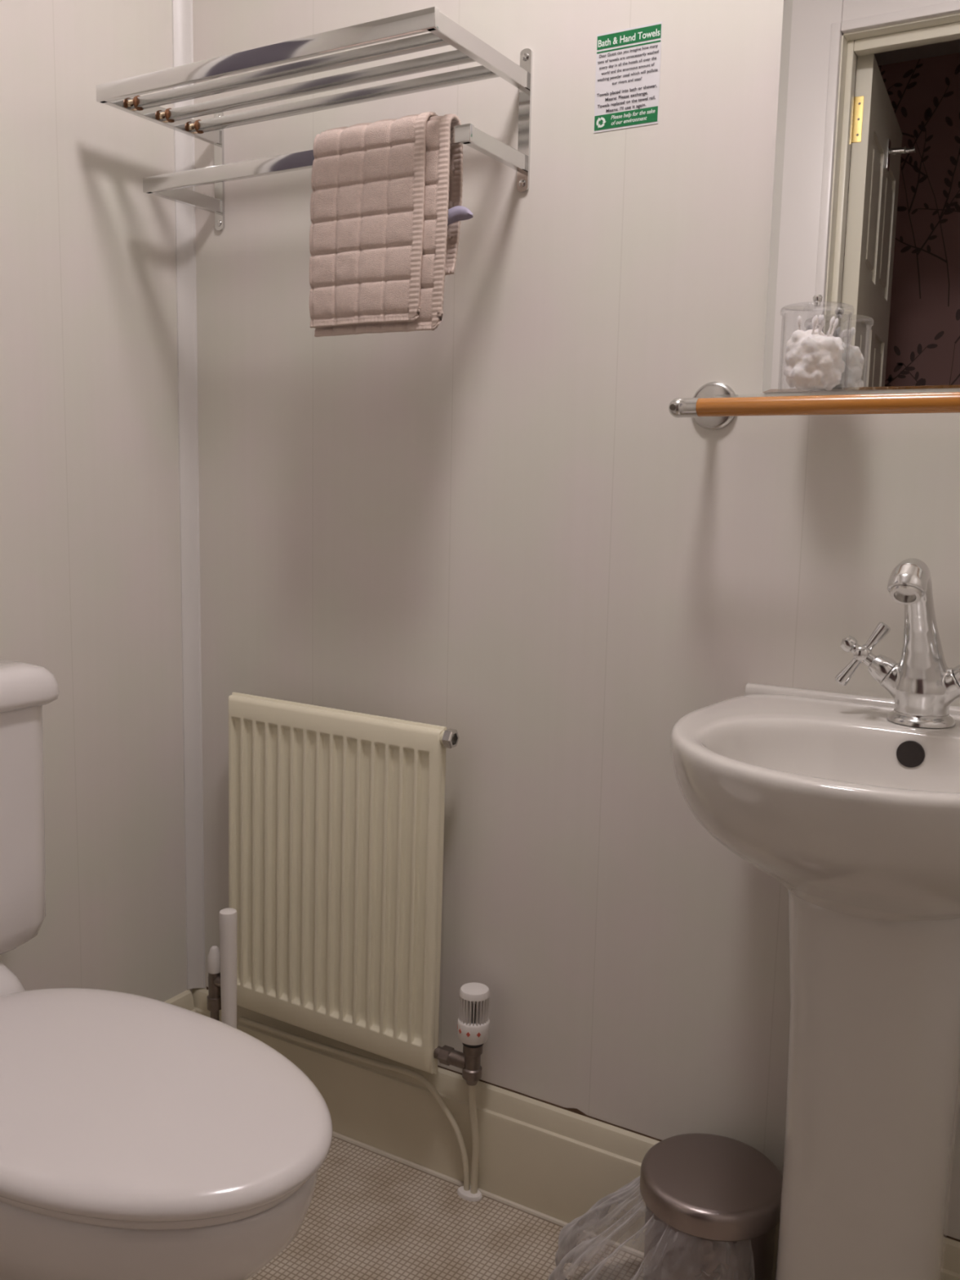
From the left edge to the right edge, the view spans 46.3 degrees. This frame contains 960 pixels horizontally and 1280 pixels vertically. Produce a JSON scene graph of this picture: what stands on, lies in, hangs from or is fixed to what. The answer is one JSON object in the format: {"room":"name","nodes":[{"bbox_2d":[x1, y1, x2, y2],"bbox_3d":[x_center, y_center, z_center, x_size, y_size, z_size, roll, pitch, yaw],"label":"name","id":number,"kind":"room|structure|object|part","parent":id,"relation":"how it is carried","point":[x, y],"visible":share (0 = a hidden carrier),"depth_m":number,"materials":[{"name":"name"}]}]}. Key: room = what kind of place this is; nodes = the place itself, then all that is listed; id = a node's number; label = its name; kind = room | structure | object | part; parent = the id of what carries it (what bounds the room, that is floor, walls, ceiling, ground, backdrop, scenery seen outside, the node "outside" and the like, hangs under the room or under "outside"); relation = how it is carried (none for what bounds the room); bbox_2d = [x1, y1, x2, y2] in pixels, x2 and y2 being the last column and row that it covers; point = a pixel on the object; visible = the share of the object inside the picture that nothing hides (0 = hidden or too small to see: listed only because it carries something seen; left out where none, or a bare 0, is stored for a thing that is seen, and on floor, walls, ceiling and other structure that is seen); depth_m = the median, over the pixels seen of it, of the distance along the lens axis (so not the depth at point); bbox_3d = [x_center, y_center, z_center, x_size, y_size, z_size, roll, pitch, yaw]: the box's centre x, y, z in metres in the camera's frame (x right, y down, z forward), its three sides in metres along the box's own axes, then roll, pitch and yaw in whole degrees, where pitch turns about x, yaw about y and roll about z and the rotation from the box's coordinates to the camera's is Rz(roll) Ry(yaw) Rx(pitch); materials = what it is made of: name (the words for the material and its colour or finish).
{"room":"hotel bathroom","nodes":[
{"label":"hotel bathroom","id":0,"kind":"room"},
{"bbox_2d":[0,0,192,1001],"bbox_3d":[-1.024,-0.341,1.397,0.050,2.680,1.750,6,9,30],"label":"wall","id":1,"kind":"structure","parent":0,"point":[91,587],"depth_m":1.96,"materials":[{"name":"white paint"}]},
{"bbox_2d":[164,989,195,1012],"bbox_3d":[-1.026,0.896,1.542,0.022,0.190,1.728,6,9,30],"label":"baseboard","id":2,"kind":"structure","parent":1,"relation":"attached to","point":[184,1000],"depth_m":2.25,"materials":[{"name":"beige paint"}]},
{"bbox_2d":[248,1136,644,1279],"bbox_3d":[-0.157,1.102,1.077,2.120,0.050,1.820,6,9,30],"label":"floor","id":3,"kind":"structure","parent":0,"point":[371,1215],"depth_m":1.83,"materials":[{"name":"tile"}]},
{"bbox_2d":[0,658,333,1279],"bbox_3d":[-0.558,0.543,1.446,0.857,0.936,0.494,6,9,30],"label":"toilet","id":4,"kind":"object","parent":3,"relation":"on","point":[142,1138],"visible":1,"depth_m":1.29,"materials":[{"name":"white ceramic"}]},
{"bbox_3d":[-0.836,0.083,1.555,0.188,0.059,0.494,6,9,30],"label":"cistern lid","id":5,"kind":"part","parent":4,"relation":"part of","materials":[{"name":"white ceramic"}]},
{"bbox_3d":[-0.465,0.581,1.396,0.608,0.018,0.377,6,9,30],"label":"seat","id":6,"kind":"part","parent":4,"relation":"part of","materials":[{"name":"white plastic"}]},
{"bbox_3d":[-0.467,0.554,1.393,0.647,0.037,0.406,6,9,30],"label":"lid","id":7,"kind":"part","parent":4,"relation":"part of","materials":[{"name":"white plastic"}]},
{"bbox_2d":[218,907,237,1028],"bbox_3d":[-0.440,0.704,1.971,0.112,0.478,0.112,6,9,30],"label":"toilet brush","id":8,"kind":"object","parent":3,"relation":"on","point":[228,916],"visible":0.34,"depth_m":1.94,"materials":[{"name":"white plastic"}]},
{"bbox_2d":[239,1016,470,1191],"bbox_3d":[-0.241,0.842,2.067,0.530,0.186,0.015,6,9,31],"label":"pipe","id":9,"kind":"object","parent":3,"relation":"on","point":[392,1067],"visible":1,"depth_m":2.00,"materials":[{"name":"beige metal"}]},
{"bbox_2d":[457,1186,482,1201],"bbox_3d":[-0.018,0.955,1.937,0.047,0.007,0.030,6,9,30],"label":"pipe collar","id":10,"kind":"object","parent":3,"relation":"on","point":[466,1195],"visible":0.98,"depth_m":1.93,"materials":[{"name":"white plastic"}]},
{"bbox_2d":[468,1084,479,1194],"bbox_3d":[-0.011,0.850,1.915,0.016,0.223,0.028,6,9,30],"label":"pipe","id":11,"kind":"object","parent":3,"relation":"on","point":[472,1089],"visible":0.99,"depth_m":1.91,"materials":[{"name":"beige metal"}]},
{"bbox_2d":[550,1176,754,1279],"bbox_3d":[0.208,0.897,1.591,0.216,0.222,0.295,-3,9,-25],"label":"liner","id":12,"kind":"object","parent":3,"relation":"on","point":[569,1255],"visible":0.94,"depth_m":1.67,"materials":[{"name":"plastic"}]},
{"bbox_2d":[640,1133,782,1279],"bbox_3d":[0.326,0.881,1.602,0.201,0.263,0.212,2,8,4],"label":"pedal bin","id":13,"kind":"object","parent":3,"relation":"on","point":[715,1199],"visible":0.93,"depth_m":1.54,"materials":[{"name":"silver metal"}]},
{"bbox_2d":[670,683,959,1279],"bbox_3d":[0.457,0.575,1.369,0.497,0.940,0.480,6,9,30],"label":"basin","id":14,"kind":"object","parent":3,"relation":"on","point":[853,810],"visible":0.99,"depth_m":1.32,"materials":[{"name":"white ceramic"}]},
{"bbox_3d":[0.464,0.232,1.320,0.499,0.232,0.480,6,9,30],"label":"bowl","id":15,"kind":"part","parent":14,"relation":"part of","materials":[{"name":"white ceramic"}]},
{"bbox_2d":[835,558,959,728],"bbox_3d":[0.537,0.004,1.365,0.213,0.209,0.171,6,9,30],"label":"mixer tap","id":16,"kind":"object","parent":14,"relation":"on","point":[922,687],"visible":1,"depth_m":1.38,"materials":[{"name":"silver metal"}]},
{"bbox_3d":[0.497,0.025,1.438,0.070,0.058,0.034,6,9,30],"label":"tap handle","id":17,"kind":"part","parent":16,"relation":"part of","materials":[{"name":"silver metal"}]},
{"bbox_3d":[0.535,-0.001,1.361,0.102,0.199,0.164,6,9,30],"label":"spout","id":18,"kind":"part","parent":16,"relation":"part of","materials":[{"name":"silver metal"}]},
{"bbox_3d":[0.615,0.037,1.369,0.070,0.058,0.034,6,9,30],"label":"tap handle","id":19,"kind":"part","parent":16,"relation":"part of","materials":[{"name":"silver metal"}]},
{"bbox_2d":[192,0,959,1239],"bbox_3d":[0.326,-0.345,1.642,2.120,2.680,0.050,6,9,30],"label":"wall","id":20,"kind":"structure","parent":0,"point":[496,525],"depth_m":1.76,"materials":[{"name":"white paint"}]},
{"bbox_2d":[171,0,205,989],"bbox_3d":[-0.548,-0.526,2.099,0.026,2.488,0.025,6,9,30],"label":"trim","id":21,"kind":"structure","parent":20,"relation":"attached to","point":[182,10],"depth_m":2.14,"materials":[{"name":"white plastic"}]},
{"bbox_2d":[96,6,533,231],"bbox_3d":[-0.269,-0.803,1.753,0.646,0.206,0.270,6,9,30],"label":"towel rack","id":22,"kind":"object","parent":20,"relation":"attached to","point":[123,95],"visible":1,"depth_m":1.70,"materials":[{"name":"silver metal"}]},
{"bbox_3d":[-0.537,-0.887,1.902,0.013,0.025,0.263,6,9,30],"label":"arm","id":23,"kind":"part","parent":22,"relation":"part of","materials":[{"name":"silver metal"}]},
{"bbox_3d":[-0.516,-0.775,1.959,0.013,0.024,0.169,6,9,30],"label":"arm","id":24,"kind":"part","parent":22,"relation":"part of","materials":[{"name":"silver metal"}]},
{"bbox_3d":[-0.288,-0.738,1.732,0.646,0.024,0.012,6,9,30],"label":"rail","id":25,"kind":"part","parent":22,"relation":"part of","materials":[{"name":"silver metal"}]},
{"bbox_2d":[309,111,473,337],"bbox_3d":[-0.130,-0.609,1.662,0.276,0.307,0.084,6,9,30],"label":"hand towel","id":26,"kind":"object","parent":22,"relation":"hanging from","point":[387,211],"visible":1,"depth_m":1.63,"materials":[{"name":"beige fabric"}]},
{"bbox_3d":[0.001,-0.831,1.586,0.013,0.025,0.263,6,9,30],"label":"arm","id":27,"kind":"part","parent":22,"relation":"part of","materials":[{"name":"silver metal"}]},
{"bbox_3d":[0.023,-0.719,1.643,0.013,0.024,0.169,6,9,30],"label":"arm","id":28,"kind":"part","parent":22,"relation":"part of","materials":[{"name":"silver metal"}]},
{"bbox_2d":[207,692,489,1085],"bbox_3d":[-0.247,0.450,2.010,0.630,0.668,0.078,7,10,30],"label":"radiator","id":29,"kind":"object","parent":20,"relation":"attached to","point":[336,816],"visible":0.98,"depth_m":1.97,"materials":[{"name":"beige metal"}]},
{"bbox_2d":[332,1131,644,1258],"bbox_3d":[0.263,0.985,1.792,1.900,0.010,0.010,6,9,30],"label":"trim","id":30,"kind":"structure","parent":20,"relation":"attached to","point":[523,1208],"depth_m":1.93,"materials":[{"name":"beige"}]},
{"bbox_2d":[191,986,959,1279],"bbox_3d":[0.280,0.891,1.784,2.020,0.190,0.022,6,9,30],"label":"baseboard","id":31,"kind":"structure","parent":20,"relation":"attached to","point":[557,1162],"depth_m":1.93,"materials":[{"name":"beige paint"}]},
{"bbox_2d":[593,21,662,133],"bbox_3d":[0.212,-0.811,1.620,0.101,0.136,0.002,6,9,30],"label":"sign","id":32,"kind":"object","parent":20,"relation":"attached to","point":[627,79],"visible":1,"depth_m":1.62,"materials":[{"name":"white"}]},
{"bbox_2d":[668,382,959,430],"bbox_3d":[0.558,-0.301,1.399,0.665,0.068,0.134,6,9,30],"label":"glass shelf","id":33,"kind":"object","parent":20,"relation":"attached to","point":[713,406],"visible":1,"depth_m":1.42,"materials":[{"name":"brown wood"}]},
{"bbox_3d":[0.301,-0.319,1.550,0.045,0.029,0.129,6,9,30],"label":"rail","id":34,"kind":"part","parent":33,"relation":"part of","materials":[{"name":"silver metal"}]},
{"bbox_2d":[813,294,822,306],"bbox_3d":[0.437,-0.384,1.463,0.092,0.128,0.092,6,9,30],"label":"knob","id":35,"kind":"object","parent":33,"relation":"on","point":[817,299],"visible":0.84,"depth_m":1.45,"materials":[{"name":"clear plastic"}]},
{"bbox_2d":[796,315,801,329],"bbox_3d":[0.417,-0.390,1.462,0.006,0.062,0.016,8,11,40],"label":"bud","id":36,"kind":"object","parent":35,"relation":"in","point":[799,318],"visible":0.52,"depth_m":1.45,"materials":[{"name":"white fabric"}]},
{"bbox_2d":[782,328,845,390],"bbox_3d":[0.435,-0.366,1.466,0.078,0.080,0.077,6,9,30],"label":"cotton wool","id":37,"kind":"object","parent":35,"relation":"in","point":[813,362],"visible":1,"depth_m":1.44,"materials":[{"name":"white fabric"}]},
{"bbox_2d":[811,315,817,334],"bbox_3d":[0.429,-0.388,1.453,0.006,0.062,0.018,-3,9,-26],"label":"bud","id":38,"kind":"object","parent":35,"relation":"in","point":[815,317],"visible":0.45,"depth_m":1.44,"materials":[{"name":"white fabric"}]},
{"bbox_2d":[817,314,821,333],"bbox_3d":[0.439,-0.388,1.452,0.006,0.062,0.014,5,9,23],"label":"bud","id":39,"kind":"object","parent":35,"relation":"in","point":[820,315],"visible":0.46,"depth_m":1.44,"materials":[{"name":"white fabric"}]},
{"bbox_2d":[818,315,824,334],"bbox_3d":[0.437,-0.388,1.450,0.006,0.062,0.017,-2,8,-19],"label":"bud","id":40,"kind":"object","parent":35,"relation":"in","point":[822,317],"visible":0.48,"depth_m":1.44,"materials":[{"name":"white fabric"}]},
{"bbox_2d":[826,315,835,336],"bbox_3d":[0.449,-0.388,1.455,0.018,0.062,0.006,4,8,16],"label":"bud","id":41,"kind":"object","parent":35,"relation":"in","point":[833,319],"visible":0.48,"depth_m":1.45,"materials":[{"name":"white fabric"}]},
{"bbox_2d":[831,318,838,335],"bbox_3d":[0.457,-0.389,1.466,0.020,0.061,0.006,6,9,28],"label":"bud","id":42,"kind":"object","parent":35,"relation":"in","point":[836,322],"visible":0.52,"depth_m":1.46,"materials":[{"name":"white fabric"}]},
{"bbox_3d":[0.534,-0.286,1.354,0.562,0.026,0.024,6,9,30],"label":"rail","id":43,"kind":"part","parent":33,"relation":"part of","materials":[{"name":"brown wood"}]},
{"bbox_3d":[0.560,-0.304,1.398,0.525,0.006,0.090,6,9,30],"label":"shelf plate","id":44,"kind":"part","parent":33,"relation":"part of","materials":[{"name":"clear glass"}]},
{"bbox_2d":[761,0,959,392],"bbox_3d":[0.658,-0.699,1.364,0.593,0.768,0.007,6,9,30],"label":"wall mirror","id":45,"kind":"object","parent":20,"relation":"attached to","point":[865,216],"visible":1,"depth_m":1.46,"materials":[{"name":"grey mirror"}]}
]}

